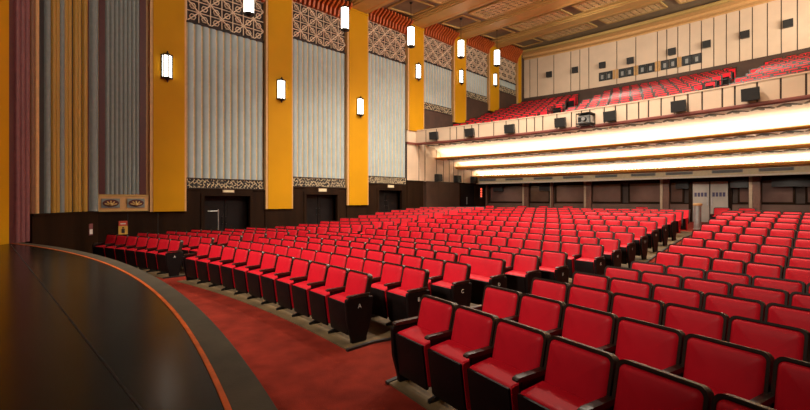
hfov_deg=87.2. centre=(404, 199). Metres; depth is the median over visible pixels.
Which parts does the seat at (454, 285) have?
armrest, backrest, frame, armrest, panel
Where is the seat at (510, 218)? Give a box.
[507,216,519,221]
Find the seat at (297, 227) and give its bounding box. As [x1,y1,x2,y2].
[295,226,305,229]
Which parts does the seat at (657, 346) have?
armrest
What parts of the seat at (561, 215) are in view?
backrest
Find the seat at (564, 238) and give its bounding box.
[561,235,579,242]
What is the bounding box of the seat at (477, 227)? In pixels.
[475,224,487,230]
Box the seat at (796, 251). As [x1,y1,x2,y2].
[791,247,809,257]
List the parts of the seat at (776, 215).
backrest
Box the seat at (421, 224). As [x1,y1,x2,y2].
[417,222,428,226]
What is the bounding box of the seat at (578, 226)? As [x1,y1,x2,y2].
[575,224,591,229]
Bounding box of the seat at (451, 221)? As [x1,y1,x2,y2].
[446,219,457,223]
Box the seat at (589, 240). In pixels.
[579,236,598,243]
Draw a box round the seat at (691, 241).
[681,237,705,246]
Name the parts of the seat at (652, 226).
backrest, frame, panel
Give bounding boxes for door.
[201,193,253,230]
[304,192,339,223]
[377,188,403,211]
[460,183,475,206]
[689,179,732,221]
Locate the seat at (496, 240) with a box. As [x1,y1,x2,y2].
[491,236,507,245]
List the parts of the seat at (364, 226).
backrest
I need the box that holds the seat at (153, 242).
[135,237,159,269]
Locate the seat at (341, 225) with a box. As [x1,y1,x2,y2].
[340,224,350,226]
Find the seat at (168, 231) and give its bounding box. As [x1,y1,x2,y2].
[166,230,176,233]
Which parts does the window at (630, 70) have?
pane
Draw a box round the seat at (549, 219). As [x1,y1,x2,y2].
[546,217,559,222]
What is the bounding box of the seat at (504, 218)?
[496,216,507,220]
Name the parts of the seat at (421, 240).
backrest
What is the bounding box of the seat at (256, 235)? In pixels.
[251,233,266,241]
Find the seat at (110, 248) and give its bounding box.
[103,235,127,259]
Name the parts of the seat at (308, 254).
backrest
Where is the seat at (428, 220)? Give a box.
[425,218,435,222]
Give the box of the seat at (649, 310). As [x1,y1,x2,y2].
[610,292,664,324]
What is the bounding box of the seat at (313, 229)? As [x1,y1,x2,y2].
[306,226,316,232]
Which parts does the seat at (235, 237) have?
backrest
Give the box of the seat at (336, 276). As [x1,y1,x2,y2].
[307,265,349,324]
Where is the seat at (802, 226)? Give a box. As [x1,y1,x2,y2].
[798,223,809,229]
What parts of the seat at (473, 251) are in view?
backrest, frame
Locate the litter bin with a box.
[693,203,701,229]
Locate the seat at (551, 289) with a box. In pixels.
[530,277,569,303]
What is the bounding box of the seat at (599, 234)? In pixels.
[595,231,613,238]
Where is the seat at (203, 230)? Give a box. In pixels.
[201,229,211,232]
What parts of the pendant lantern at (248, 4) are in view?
glass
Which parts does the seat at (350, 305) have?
armrest, backrest, armrest, panel, frame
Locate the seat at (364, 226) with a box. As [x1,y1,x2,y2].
[357,224,373,233]
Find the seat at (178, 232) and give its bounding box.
[176,231,186,234]
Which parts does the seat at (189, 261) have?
panel, backrest, frame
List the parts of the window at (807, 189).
pane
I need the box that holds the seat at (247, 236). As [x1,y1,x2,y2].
[242,232,253,240]
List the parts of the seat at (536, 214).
backrest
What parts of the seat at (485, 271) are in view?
backrest, frame, armrest, panel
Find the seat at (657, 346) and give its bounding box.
[614,317,685,376]
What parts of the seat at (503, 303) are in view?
armrest, backrest, frame, armrest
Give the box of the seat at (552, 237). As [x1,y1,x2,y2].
[543,234,560,241]
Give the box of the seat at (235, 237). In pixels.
[218,234,242,245]
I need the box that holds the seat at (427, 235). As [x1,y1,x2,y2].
[422,231,435,238]
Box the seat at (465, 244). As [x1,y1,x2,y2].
[462,242,480,248]
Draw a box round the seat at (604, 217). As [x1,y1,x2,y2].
[601,215,616,219]
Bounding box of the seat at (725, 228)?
[721,225,744,233]
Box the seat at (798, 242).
[794,238,809,247]
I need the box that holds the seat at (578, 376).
[517,336,618,409]
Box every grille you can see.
[429,132,436,138]
[465,129,472,136]
[555,118,564,126]
[599,62,604,67]
[668,48,674,54]
[676,182,687,187]
[702,40,709,46]
[731,180,747,186]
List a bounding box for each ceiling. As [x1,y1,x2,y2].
[345,0,718,49]
[387,0,434,15]
[428,0,450,3]
[441,15,480,28]
[468,0,540,19]
[481,28,515,38]
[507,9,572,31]
[512,38,542,46]
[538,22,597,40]
[571,0,622,11]
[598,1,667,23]
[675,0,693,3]
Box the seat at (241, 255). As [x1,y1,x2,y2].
[219,247,250,290]
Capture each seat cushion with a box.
[116,247,126,263]
[126,248,136,263]
[137,249,147,267]
[147,250,157,267]
[186,256,197,277]
[198,258,209,280]
[210,260,222,283]
[222,263,234,287]
[235,265,248,291]
[248,269,262,296]
[262,272,277,301]
[277,276,293,307]
[293,281,310,314]
[310,286,329,323]
[330,292,350,301]
[371,282,388,316]
[388,287,408,296]
[398,326,432,386]
[428,280,430,294]
[430,339,472,409]
[432,280,452,288]
[470,273,490,281]
[470,357,522,409]
[505,270,525,276]
[520,381,588,409]
[539,266,554,272]
[568,256,574,272]
[576,257,594,261]
[708,386,728,394]
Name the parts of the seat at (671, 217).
backrest, frame, panel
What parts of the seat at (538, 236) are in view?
backrest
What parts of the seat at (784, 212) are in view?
backrest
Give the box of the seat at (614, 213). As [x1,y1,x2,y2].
[612,212,626,215]
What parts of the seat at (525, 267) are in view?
backrest, frame, panel, armrest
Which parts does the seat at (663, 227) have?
backrest, panel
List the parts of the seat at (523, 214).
backrest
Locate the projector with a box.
[576,112,594,127]
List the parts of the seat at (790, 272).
frame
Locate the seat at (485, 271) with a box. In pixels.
[459,254,506,304]
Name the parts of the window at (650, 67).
pane, pane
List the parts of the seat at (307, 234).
backrest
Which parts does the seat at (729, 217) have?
backrest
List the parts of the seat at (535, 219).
backrest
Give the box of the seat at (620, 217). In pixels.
[616,215,632,220]
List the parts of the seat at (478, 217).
backrest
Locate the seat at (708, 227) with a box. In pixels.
[691,224,721,235]
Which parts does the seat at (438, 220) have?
backrest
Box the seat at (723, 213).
[721,212,739,215]
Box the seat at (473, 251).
[458,248,491,261]
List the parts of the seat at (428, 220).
backrest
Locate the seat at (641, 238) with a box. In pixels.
[627,226,647,259]
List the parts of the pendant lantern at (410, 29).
glass, frame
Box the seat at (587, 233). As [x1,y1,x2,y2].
[577,230,594,236]
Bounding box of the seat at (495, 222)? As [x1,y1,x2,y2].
[492,220,504,225]
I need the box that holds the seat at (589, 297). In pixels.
[567,284,613,312]
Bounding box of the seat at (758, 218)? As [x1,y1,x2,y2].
[754,216,776,222]
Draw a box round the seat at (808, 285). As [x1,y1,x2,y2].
[806,283,809,292]
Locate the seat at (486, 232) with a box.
[483,230,496,236]
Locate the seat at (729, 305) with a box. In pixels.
[703,292,765,320]
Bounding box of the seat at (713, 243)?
[705,239,731,249]
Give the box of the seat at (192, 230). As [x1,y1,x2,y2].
[191,229,201,231]
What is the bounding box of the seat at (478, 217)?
[473,215,484,219]
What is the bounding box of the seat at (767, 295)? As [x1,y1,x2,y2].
[731,283,789,304]
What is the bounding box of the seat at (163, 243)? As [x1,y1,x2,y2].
[145,238,170,272]
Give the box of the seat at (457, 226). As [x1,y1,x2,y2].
[451,223,462,228]
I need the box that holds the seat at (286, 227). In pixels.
[285,226,295,228]
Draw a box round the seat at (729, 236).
[714,232,738,241]
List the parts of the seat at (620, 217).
backrest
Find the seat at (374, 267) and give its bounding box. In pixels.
[362,258,383,276]
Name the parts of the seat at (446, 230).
backrest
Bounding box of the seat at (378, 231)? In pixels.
[376,229,387,234]
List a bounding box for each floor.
[156,222,707,409]
[427,81,807,144]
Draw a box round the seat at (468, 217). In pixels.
[462,215,472,219]
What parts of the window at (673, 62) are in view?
pane, pane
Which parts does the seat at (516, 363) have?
backrest, frame, armrest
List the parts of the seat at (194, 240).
backrest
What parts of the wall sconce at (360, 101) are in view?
glass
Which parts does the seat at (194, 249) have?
backrest, frame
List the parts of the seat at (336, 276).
armrest, backrest, frame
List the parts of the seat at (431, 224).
backrest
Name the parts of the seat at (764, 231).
backrest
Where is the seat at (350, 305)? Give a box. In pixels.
[325,270,372,342]
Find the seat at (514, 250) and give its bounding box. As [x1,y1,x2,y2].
[499,246,520,253]
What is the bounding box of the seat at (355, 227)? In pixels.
[351,224,361,232]
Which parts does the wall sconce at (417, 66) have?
glass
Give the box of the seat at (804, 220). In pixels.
[800,218,809,222]
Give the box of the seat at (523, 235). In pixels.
[511,232,527,238]
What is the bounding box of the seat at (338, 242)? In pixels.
[336,239,350,246]
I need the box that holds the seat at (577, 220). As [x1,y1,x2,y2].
[574,218,588,223]
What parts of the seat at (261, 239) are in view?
backrest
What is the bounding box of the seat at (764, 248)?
[759,244,791,257]
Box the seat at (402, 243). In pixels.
[399,241,415,247]
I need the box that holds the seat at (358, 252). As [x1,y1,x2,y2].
[350,247,367,257]
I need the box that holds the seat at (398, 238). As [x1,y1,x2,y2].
[387,236,400,240]
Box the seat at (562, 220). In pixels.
[559,218,573,223]
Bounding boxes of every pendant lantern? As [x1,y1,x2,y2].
[243,0,254,16]
[341,5,348,31]
[407,2,414,47]
[458,18,463,58]
[494,30,499,66]
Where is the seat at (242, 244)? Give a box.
[239,240,251,248]
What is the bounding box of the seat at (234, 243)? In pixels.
[227,239,240,246]
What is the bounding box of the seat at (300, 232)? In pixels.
[297,229,309,235]
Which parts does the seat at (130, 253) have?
backrest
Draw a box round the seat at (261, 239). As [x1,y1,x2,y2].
[258,237,270,243]
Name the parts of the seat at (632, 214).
backrest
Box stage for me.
[0,242,277,409]
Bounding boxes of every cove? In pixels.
[425,99,809,156]
[448,128,809,165]
[466,148,809,175]
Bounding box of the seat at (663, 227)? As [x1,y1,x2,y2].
[649,216,668,245]
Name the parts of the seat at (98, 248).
panel, backrest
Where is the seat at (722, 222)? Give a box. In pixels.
[708,219,728,225]
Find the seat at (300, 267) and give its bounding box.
[274,258,310,309]
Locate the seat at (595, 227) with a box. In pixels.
[592,224,608,231]
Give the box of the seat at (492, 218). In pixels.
[484,216,495,220]
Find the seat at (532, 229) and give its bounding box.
[529,227,544,233]
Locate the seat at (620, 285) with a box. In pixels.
[609,277,653,298]
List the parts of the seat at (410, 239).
backrest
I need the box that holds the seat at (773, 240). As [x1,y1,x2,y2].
[764,236,794,247]
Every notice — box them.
[89,224,92,234]
[118,221,127,234]
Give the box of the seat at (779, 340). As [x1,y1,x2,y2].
[726,316,809,361]
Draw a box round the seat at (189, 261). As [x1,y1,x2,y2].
[183,242,211,280]
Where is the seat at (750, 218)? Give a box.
[734,216,754,221]
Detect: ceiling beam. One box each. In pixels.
[349,0,394,13]
[410,0,495,27]
[456,0,584,38]
[491,0,662,47]
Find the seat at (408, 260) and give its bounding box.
[402,254,423,267]
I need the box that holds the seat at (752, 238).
[738,234,764,244]
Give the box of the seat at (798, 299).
[789,292,809,308]
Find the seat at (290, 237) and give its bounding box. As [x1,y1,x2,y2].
[284,235,296,239]
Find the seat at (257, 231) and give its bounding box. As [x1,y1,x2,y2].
[255,230,266,232]
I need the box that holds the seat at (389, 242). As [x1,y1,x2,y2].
[384,239,399,245]
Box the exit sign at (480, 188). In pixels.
[479,187,481,198]
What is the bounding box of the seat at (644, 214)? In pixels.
[642,213,658,216]
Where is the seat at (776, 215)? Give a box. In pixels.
[759,213,779,217]
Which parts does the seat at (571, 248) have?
backrest, frame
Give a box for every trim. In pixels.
[0,0,8,244]
[9,0,13,243]
[14,0,29,242]
[30,0,35,213]
[36,0,38,213]
[39,0,43,212]
[44,0,50,212]
[51,0,59,212]
[60,0,64,211]
[65,0,71,211]
[72,0,72,211]
[73,0,80,211]
[81,0,81,210]
[82,0,87,210]
[88,0,88,210]
[89,0,97,210]
[105,0,138,193]
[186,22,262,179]
[293,0,352,18]
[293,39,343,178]
[368,7,413,35]
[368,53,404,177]
[424,23,459,45]
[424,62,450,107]
[436,125,809,159]
[455,143,809,169]
[466,35,494,53]
[466,71,486,96]
[475,160,809,177]
[476,164,809,183]
[499,45,522,62]
[499,80,514,89]
[613,69,617,78]
[634,65,637,75]
[655,61,659,71]
[677,57,680,67]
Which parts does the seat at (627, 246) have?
backrest, frame, panel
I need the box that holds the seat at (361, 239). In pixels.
[356,237,369,242]
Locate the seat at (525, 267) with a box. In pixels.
[505,253,540,293]
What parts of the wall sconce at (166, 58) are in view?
glass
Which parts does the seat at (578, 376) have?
backrest, frame, armrest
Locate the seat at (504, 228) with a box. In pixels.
[501,226,514,231]
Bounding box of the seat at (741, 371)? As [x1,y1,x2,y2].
[681,334,774,407]
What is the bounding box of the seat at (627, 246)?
[614,232,635,267]
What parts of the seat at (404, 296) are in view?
armrest, backrest, frame, armrest, panel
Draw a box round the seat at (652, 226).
[639,220,658,251]
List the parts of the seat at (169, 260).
panel, backrest, frame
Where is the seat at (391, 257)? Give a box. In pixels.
[383,252,403,264]
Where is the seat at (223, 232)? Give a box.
[222,230,232,234]
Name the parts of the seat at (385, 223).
backrest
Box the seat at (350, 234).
[349,233,361,236]
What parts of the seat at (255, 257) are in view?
armrest, backrest, frame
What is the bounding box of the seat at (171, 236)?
[168,234,179,239]
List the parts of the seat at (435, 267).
backrest, frame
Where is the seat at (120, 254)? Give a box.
[114,235,138,263]
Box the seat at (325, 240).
[322,238,335,244]
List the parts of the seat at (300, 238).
backrest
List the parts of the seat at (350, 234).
backrest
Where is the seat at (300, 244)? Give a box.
[294,240,308,248]
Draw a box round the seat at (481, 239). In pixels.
[476,235,491,244]
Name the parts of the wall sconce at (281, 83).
glass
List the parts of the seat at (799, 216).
backrest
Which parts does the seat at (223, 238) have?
backrest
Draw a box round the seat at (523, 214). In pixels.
[522,213,533,216]
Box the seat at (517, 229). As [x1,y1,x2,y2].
[515,226,529,232]
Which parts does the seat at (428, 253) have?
backrest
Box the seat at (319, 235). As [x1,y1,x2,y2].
[317,234,329,237]
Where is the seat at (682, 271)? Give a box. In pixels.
[666,265,705,278]
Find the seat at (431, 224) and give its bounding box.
[428,222,439,227]
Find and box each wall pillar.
[149,0,185,211]
[263,0,292,208]
[345,8,368,204]
[405,24,424,130]
[451,37,466,122]
[487,46,498,111]
[515,54,521,103]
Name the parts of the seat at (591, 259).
backrest, frame, panel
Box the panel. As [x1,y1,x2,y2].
[98,195,148,211]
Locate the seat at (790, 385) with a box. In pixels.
[770,357,809,409]
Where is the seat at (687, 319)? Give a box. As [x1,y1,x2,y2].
[662,303,729,340]
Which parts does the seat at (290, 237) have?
backrest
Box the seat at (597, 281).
[572,271,610,290]
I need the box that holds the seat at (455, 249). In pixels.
[450,246,470,261]
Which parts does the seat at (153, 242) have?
backrest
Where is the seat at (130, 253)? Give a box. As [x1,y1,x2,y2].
[124,236,148,267]
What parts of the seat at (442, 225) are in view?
backrest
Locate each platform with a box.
[138,267,184,278]
[177,278,476,351]
[385,376,456,409]
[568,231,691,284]
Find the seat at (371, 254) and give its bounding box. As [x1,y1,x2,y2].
[366,249,384,260]
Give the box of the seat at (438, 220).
[435,218,446,222]
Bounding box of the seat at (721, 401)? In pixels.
[711,393,774,409]
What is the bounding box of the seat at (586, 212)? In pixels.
[584,211,597,214]
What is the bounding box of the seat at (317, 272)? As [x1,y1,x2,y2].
[290,261,329,316]
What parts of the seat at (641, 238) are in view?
backrest, frame, panel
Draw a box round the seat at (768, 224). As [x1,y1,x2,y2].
[750,221,773,228]
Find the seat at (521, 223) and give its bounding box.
[518,221,531,227]
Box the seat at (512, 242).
[507,237,524,247]
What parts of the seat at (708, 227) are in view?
backrest, frame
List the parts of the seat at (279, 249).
backrest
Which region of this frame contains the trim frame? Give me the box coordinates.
[98,0,148,209]
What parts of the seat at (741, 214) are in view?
backrest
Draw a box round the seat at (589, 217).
[586,215,600,219]
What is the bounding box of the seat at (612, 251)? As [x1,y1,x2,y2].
[599,238,621,266]
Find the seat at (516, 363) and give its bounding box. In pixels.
[467,318,550,409]
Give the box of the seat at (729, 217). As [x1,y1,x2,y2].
[707,215,734,223]
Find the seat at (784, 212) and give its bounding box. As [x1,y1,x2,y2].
[782,211,803,215]
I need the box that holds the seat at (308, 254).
[300,248,317,260]
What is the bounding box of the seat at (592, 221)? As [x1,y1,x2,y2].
[589,219,604,224]
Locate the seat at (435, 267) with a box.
[422,257,445,294]
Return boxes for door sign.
[222,190,233,192]
[318,188,326,191]
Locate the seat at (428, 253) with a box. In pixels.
[416,248,436,258]
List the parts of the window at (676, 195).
pane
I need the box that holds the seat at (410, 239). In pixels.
[400,237,415,241]
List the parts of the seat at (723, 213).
backrest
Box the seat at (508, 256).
[491,251,514,266]
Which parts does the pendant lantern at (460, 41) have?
glass, frame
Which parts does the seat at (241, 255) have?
backrest, frame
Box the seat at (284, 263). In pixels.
[259,255,294,304]
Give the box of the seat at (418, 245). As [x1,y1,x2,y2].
[415,242,432,249]
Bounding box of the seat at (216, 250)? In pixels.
[195,244,224,283]
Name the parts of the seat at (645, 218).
backrest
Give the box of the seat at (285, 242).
[282,239,295,246]
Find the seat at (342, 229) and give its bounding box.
[340,227,351,232]
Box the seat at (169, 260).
[155,239,182,276]
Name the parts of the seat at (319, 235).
backrest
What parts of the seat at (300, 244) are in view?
backrest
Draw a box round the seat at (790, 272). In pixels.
[783,266,809,284]
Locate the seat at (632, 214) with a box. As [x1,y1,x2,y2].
[627,212,641,216]
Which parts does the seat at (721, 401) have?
backrest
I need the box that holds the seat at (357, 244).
[350,241,365,247]
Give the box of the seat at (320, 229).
[316,226,328,233]
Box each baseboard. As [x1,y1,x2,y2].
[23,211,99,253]
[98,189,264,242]
[265,209,292,227]
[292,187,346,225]
[346,205,367,217]
[368,183,406,214]
[406,180,423,207]
[424,109,452,128]
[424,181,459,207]
[466,97,487,119]
[476,184,485,206]
[499,91,515,107]
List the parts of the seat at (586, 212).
backrest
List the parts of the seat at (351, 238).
backrest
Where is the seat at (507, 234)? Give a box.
[497,231,511,237]
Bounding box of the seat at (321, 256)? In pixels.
[315,250,331,263]
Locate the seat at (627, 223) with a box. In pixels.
[621,220,638,226]
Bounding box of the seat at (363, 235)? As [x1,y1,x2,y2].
[361,234,373,237]
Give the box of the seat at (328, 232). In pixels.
[326,231,337,234]
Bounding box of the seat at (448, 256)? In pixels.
[435,251,457,261]
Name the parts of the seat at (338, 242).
backrest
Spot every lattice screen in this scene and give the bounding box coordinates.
[186,0,263,42]
[293,2,345,53]
[368,20,405,64]
[424,35,451,70]
[466,45,487,77]
[499,57,515,84]
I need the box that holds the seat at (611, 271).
[604,266,641,280]
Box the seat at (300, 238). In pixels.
[296,236,309,241]
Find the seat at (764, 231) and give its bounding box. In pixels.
[744,226,769,236]
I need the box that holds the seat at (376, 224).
[371,221,382,228]
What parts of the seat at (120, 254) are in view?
backrest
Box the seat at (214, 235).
[208,233,218,241]
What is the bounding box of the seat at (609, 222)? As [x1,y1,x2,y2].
[605,219,621,225]
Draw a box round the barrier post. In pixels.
[207,209,218,229]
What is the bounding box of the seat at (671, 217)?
[659,213,676,240]
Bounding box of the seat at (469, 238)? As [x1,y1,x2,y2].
[461,234,476,242]
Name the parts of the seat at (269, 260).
armrest, backrest, frame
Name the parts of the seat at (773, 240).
backrest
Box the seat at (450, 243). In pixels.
[445,241,462,246]
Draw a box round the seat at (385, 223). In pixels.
[378,221,393,228]
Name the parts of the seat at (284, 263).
armrest, backrest, frame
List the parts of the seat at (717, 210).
backrest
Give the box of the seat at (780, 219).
[776,217,800,223]
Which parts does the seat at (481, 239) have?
backrest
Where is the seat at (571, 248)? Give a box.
[560,242,581,277]
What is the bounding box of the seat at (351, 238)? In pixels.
[342,236,355,240]
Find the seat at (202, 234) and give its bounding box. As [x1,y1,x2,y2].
[197,232,207,236]
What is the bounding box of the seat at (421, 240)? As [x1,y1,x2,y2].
[415,238,430,243]
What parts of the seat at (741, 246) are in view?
backrest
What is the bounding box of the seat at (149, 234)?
[147,233,158,237]
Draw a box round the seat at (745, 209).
[738,208,755,212]
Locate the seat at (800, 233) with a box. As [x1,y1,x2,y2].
[796,230,809,238]
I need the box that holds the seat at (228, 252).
[207,246,237,286]
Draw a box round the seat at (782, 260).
[753,253,787,267]
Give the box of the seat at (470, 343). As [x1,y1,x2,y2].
[427,305,498,409]
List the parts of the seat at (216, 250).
backrest, frame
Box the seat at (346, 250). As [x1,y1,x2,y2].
[335,245,351,254]
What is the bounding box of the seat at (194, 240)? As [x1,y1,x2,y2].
[181,236,200,267]
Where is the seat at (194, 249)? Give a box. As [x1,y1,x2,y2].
[188,237,213,252]
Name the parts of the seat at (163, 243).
backrest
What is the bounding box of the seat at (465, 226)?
[463,224,474,229]
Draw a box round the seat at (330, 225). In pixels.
[329,224,339,226]
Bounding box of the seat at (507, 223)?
[504,221,517,226]
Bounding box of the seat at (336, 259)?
[330,253,348,267]
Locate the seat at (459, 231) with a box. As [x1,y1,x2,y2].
[456,229,468,233]
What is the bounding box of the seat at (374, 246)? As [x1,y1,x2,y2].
[365,242,381,250]
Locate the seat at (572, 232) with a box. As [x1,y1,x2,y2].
[560,229,577,235]
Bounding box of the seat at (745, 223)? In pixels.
[728,220,749,226]
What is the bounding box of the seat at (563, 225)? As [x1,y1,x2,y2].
[560,223,575,228]
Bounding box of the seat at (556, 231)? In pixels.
[544,228,560,234]
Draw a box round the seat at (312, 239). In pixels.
[309,237,322,242]
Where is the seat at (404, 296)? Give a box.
[384,266,429,325]
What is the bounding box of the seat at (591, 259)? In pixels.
[572,243,605,274]
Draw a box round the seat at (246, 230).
[245,229,255,232]
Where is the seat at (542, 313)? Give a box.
[518,293,564,335]
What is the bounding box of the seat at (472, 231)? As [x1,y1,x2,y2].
[469,229,482,234]
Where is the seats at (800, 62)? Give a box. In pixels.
[275,51,809,232]
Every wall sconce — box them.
[161,51,172,81]
[277,77,285,102]
[357,96,363,117]
[415,62,420,80]
[459,68,463,84]
[493,72,497,87]
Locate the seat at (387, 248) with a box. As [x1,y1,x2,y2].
[381,244,398,252]
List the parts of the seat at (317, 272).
armrest, backrest, frame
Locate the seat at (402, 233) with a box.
[398,230,410,236]
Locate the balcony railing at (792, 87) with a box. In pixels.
[415,71,809,144]
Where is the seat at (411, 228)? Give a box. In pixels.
[409,226,419,230]
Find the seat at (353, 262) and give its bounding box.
[345,255,365,271]
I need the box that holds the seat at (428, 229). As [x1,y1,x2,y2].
[420,227,431,231]
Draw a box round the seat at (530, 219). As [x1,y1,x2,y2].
[520,217,532,221]
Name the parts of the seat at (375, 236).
backrest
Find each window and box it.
[489,185,521,202]
[530,184,549,202]
[555,184,583,202]
[592,182,621,202]
[599,70,612,81]
[619,66,633,77]
[628,181,659,202]
[638,62,654,74]
[661,58,676,69]
[670,182,684,202]
[682,53,701,65]
[738,188,748,203]
[761,178,794,203]
[805,177,809,203]
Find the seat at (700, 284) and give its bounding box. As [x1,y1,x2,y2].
[682,276,731,295]
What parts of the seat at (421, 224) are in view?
backrest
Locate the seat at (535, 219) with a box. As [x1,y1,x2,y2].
[532,217,545,222]
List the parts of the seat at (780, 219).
backrest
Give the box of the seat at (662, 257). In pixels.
[655,251,682,265]
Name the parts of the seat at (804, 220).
backrest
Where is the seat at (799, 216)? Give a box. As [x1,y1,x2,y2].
[780,214,801,218]
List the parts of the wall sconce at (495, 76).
glass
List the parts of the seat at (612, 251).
backrest, frame, panel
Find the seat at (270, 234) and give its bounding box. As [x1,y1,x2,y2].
[266,230,276,237]
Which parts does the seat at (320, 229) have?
backrest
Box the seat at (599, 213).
[598,212,611,215]
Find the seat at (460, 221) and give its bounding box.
[457,219,468,223]
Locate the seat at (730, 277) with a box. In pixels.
[706,270,752,284]
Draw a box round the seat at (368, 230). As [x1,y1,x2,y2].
[365,228,375,234]
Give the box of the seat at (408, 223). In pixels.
[407,222,417,225]
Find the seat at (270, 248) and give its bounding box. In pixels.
[262,243,275,252]
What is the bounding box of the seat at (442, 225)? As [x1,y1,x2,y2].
[439,223,450,227]
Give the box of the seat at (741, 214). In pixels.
[739,212,758,216]
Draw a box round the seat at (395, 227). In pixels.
[387,225,397,229]
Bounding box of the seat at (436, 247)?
[432,244,450,251]
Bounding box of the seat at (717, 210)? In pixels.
[710,207,730,218]
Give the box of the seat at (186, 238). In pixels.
[179,235,190,244]
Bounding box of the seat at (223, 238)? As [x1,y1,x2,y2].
[214,234,229,243]
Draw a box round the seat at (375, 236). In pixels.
[374,235,386,238]
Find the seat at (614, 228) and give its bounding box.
[609,225,627,232]
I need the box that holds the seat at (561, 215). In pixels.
[559,214,572,217]
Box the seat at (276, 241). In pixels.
[269,238,282,244]
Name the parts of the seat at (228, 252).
backrest, frame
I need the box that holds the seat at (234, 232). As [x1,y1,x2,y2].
[232,231,243,235]
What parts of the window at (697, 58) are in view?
pane, pane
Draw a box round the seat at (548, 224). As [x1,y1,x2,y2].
[545,222,559,228]
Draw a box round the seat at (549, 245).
[541,240,561,251]
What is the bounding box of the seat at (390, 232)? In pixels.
[387,229,398,235]
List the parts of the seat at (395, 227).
backrest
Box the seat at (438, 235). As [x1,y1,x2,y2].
[435,232,448,240]
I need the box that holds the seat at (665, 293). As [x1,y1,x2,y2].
[652,284,704,308]
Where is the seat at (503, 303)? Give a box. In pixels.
[471,285,521,321]
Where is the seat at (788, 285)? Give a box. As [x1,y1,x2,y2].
[752,275,806,293]
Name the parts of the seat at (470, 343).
backrest, frame, armrest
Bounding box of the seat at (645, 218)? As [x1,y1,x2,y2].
[632,216,649,220]
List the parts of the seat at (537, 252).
backrest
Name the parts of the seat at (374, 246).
backrest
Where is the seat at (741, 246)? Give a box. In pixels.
[730,241,759,252]
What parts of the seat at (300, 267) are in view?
armrest, backrest, frame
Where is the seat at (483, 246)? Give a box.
[480,244,499,250]
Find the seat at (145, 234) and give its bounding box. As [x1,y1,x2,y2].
[137,232,147,236]
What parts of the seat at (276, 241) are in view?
backrest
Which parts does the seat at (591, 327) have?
backrest, armrest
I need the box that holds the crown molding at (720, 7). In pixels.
[522,0,774,59]
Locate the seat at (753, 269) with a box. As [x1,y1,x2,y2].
[745,262,783,278]
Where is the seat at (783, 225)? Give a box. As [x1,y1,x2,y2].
[773,222,798,230]
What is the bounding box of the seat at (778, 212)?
[762,211,781,214]
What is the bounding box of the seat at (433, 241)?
[430,239,445,244]
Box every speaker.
[429,131,438,139]
[434,174,442,181]
[454,175,461,182]
[464,128,474,136]
[470,176,477,182]
[504,124,514,133]
[539,185,549,190]
[546,71,551,77]
[554,117,566,127]
[572,66,577,72]
[599,61,605,68]
[603,110,616,121]
[627,57,633,63]
[668,47,675,55]
[670,99,686,112]
[675,181,688,188]
[702,39,710,47]
[730,179,748,187]
[740,29,749,38]
[741,86,759,101]
[771,178,809,186]
[782,18,792,28]
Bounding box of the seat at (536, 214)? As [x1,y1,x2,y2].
[534,213,545,217]
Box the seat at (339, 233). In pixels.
[337,232,348,235]
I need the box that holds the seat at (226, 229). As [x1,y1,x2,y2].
[224,228,234,230]
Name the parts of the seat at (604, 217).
backrest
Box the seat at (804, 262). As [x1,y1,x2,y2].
[787,256,809,267]
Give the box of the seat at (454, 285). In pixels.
[429,261,471,306]
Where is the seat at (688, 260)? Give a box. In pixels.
[681,254,712,271]
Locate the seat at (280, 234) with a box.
[276,231,289,238]
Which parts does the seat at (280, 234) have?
backrest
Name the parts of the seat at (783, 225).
backrest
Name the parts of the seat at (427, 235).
backrest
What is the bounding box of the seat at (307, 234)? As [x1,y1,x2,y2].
[305,233,317,236]
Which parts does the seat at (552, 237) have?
backrest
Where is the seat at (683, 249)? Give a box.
[668,244,722,257]
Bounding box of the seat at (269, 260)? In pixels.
[245,252,279,298]
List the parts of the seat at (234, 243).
backrest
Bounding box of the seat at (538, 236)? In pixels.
[527,233,543,240]
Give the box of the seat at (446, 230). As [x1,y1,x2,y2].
[443,228,456,232]
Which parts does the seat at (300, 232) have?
backrest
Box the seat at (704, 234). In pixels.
[691,230,714,238]
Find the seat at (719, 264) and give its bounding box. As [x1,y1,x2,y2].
[711,258,745,273]
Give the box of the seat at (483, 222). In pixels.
[480,220,491,225]
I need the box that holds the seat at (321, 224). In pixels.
[319,223,328,226]
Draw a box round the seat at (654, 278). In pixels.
[640,271,682,287]
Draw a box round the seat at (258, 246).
[250,242,263,250]
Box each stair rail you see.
[547,104,564,113]
[702,78,730,89]
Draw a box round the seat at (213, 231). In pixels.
[211,230,221,233]
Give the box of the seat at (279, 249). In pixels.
[274,245,289,255]
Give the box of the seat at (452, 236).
[448,233,462,241]
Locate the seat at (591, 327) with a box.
[561,303,618,353]
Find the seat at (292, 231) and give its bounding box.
[287,229,297,235]
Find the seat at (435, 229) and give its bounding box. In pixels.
[431,227,443,232]
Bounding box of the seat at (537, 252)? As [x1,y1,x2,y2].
[520,248,542,261]
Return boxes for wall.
[113,32,523,226]
[405,129,477,182]
[486,184,488,204]
[488,174,809,218]
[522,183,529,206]
[524,0,809,103]
[550,182,553,206]
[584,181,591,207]
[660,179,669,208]
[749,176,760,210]
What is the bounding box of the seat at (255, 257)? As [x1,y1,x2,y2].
[232,250,263,294]
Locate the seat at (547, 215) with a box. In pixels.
[546,214,558,217]
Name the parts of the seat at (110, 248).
backrest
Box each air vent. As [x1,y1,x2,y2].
[186,178,263,189]
[293,177,344,187]
[368,176,405,184]
[424,102,451,114]
[466,91,487,102]
[479,179,495,180]
[499,85,515,95]
[505,178,522,180]
[534,177,552,179]
[563,176,582,178]
[595,174,616,177]
[631,173,655,176]
[666,171,692,174]
[712,169,742,172]
[759,167,793,171]
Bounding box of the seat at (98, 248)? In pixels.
[92,234,116,256]

